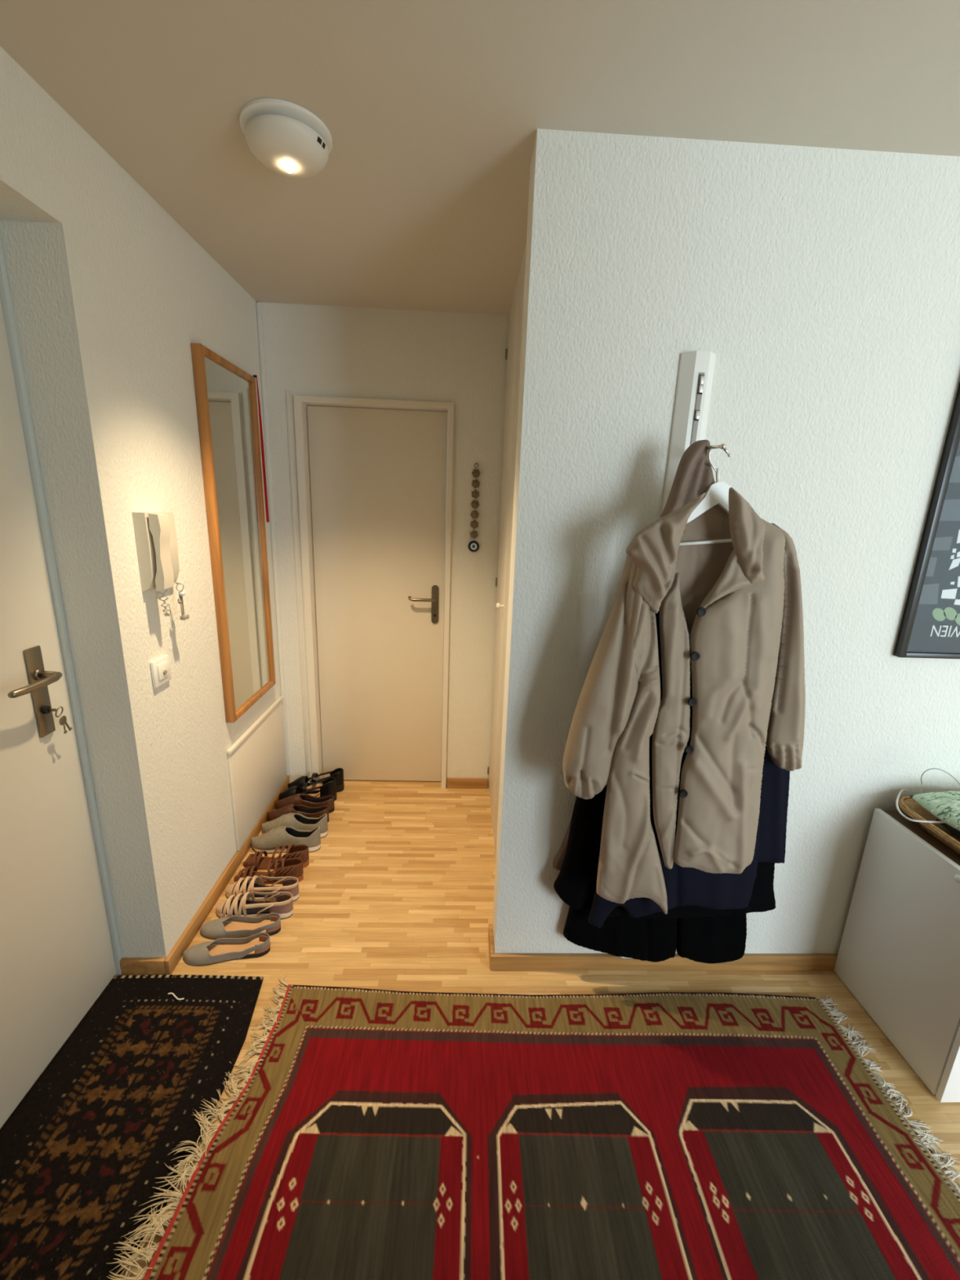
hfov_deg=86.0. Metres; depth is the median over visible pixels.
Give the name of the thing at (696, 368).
coat rack
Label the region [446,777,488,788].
baseboard
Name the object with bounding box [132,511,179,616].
phone
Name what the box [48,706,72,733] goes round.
keys
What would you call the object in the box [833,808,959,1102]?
base cabinet
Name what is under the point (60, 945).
door
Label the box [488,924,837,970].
baseboard
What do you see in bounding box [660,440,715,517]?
hood
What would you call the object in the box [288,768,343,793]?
sandal
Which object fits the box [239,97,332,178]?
ceiling lamp
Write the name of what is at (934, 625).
print
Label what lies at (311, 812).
leather shoe
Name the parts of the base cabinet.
door, knob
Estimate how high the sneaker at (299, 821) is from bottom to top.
0.108 m
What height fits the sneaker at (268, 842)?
0.108 m
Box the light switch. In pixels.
[150,654,171,688]
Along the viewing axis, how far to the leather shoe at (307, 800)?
2.63 m
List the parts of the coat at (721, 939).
panel, panel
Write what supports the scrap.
on the entry rug at (88, 1144)
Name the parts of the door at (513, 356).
knob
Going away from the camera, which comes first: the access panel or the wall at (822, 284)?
the wall at (822, 284)
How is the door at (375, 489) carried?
in the wall at (459, 358)
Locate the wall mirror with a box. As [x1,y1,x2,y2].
[191,342,275,722]
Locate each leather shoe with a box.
[266,804,328,822]
[275,793,334,813]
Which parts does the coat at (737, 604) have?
panel, panel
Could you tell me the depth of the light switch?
1.61 m
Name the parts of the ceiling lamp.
plate, bulb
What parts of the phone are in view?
coiled cord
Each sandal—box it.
[215,891,293,919]
[225,875,298,902]
[234,857,303,884]
[242,844,309,870]
[279,777,336,800]
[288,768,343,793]
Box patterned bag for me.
[895,768,959,831]
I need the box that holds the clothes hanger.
[679,444,732,546]
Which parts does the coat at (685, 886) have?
panel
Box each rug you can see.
[0,974,263,1279]
[106,972,959,1279]
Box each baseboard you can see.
[119,775,289,975]
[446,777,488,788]
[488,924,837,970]
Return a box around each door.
[0,233,121,1128]
[293,395,453,788]
[487,244,526,857]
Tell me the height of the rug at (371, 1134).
0.023 m
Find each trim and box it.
[256,302,289,775]
[285,390,310,782]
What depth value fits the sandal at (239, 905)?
1.95 m
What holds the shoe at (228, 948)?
on the floor
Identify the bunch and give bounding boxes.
[175,582,189,620]
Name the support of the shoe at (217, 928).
on the floor
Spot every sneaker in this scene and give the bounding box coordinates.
[251,826,320,853]
[262,813,328,838]
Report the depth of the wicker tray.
1.55 m
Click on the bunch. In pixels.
(183, 617)
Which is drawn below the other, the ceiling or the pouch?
the pouch
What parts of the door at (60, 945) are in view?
lever handle, handle plate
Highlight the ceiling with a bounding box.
[0,0,959,315]
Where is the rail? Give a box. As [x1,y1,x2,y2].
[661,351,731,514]
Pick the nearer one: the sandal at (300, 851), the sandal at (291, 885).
the sandal at (291, 885)
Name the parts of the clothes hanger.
shoulder arm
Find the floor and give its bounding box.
[0,777,959,1279]
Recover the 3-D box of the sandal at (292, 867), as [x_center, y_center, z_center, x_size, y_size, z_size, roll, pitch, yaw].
[-0.886,0.962,2.152,0.286,0.092,0.087,2,14,-2]
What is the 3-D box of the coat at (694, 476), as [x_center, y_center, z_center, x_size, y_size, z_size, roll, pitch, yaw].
[0.451,0.186,1.472,0.380,1.419,0.152,2,14,-2]
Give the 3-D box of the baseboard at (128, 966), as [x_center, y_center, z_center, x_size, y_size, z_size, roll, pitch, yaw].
[-1.147,0.934,2.291,0.199,0.060,1.222,2,14,-2]
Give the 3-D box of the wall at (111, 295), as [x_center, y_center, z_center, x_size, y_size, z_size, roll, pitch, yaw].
[-1.150,0.197,0.443,0.360,2.400,4.734,2,14,-2]
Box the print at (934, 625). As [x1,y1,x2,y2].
[906,440,959,653]
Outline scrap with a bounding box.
[168,992,184,999]
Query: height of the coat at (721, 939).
1.290 m
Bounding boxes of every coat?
[552,440,715,870]
[553,784,775,918]
[562,487,805,914]
[563,906,746,963]
[587,602,790,928]
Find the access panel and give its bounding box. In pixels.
[226,696,286,850]
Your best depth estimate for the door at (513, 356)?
2.21 m
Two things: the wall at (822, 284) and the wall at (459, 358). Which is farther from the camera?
the wall at (459, 358)
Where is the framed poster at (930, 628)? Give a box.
[893,382,959,658]
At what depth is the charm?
2.54 m
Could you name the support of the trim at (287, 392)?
attached to the wall at (459, 358)
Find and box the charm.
[467,462,479,551]
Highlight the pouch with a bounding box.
[935,819,959,838]
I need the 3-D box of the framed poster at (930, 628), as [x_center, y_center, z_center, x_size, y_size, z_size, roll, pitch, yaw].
[1.607,-0.408,1.431,0.697,0.963,0.023,2,14,-2]
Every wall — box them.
[0,46,281,958]
[260,302,509,787]
[492,128,959,954]
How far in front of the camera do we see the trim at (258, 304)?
2.53 m
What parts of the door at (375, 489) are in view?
lever handle, handle plate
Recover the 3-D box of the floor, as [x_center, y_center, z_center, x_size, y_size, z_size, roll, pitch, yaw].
[0.979,1.432,0.882,4.800,0.060,4.834,2,14,-2]
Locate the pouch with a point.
(954, 831)
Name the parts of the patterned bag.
rope handle, thin wire handle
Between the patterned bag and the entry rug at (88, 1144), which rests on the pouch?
the patterned bag
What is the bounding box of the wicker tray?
[897,795,959,854]
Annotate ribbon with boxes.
[253,374,269,522]
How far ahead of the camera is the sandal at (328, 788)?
2.72 m
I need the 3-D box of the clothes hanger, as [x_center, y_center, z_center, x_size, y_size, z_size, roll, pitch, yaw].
[0.569,-0.346,1.264,0.310,0.251,0.014,2,14,-2]
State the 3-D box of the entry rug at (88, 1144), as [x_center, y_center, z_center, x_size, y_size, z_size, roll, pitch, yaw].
[-0.926,1.301,0.978,0.504,0.012,1.508,2,14,-2]
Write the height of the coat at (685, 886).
1.083 m
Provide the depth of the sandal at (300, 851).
2.23 m
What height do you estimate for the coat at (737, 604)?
1.210 m
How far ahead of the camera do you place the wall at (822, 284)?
1.37 m
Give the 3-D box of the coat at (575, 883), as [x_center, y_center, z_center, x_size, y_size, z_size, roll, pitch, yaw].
[0.618,0.403,1.541,0.736,1.046,0.037,2,14,-2]
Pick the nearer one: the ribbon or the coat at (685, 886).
the coat at (685, 886)
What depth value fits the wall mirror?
2.10 m

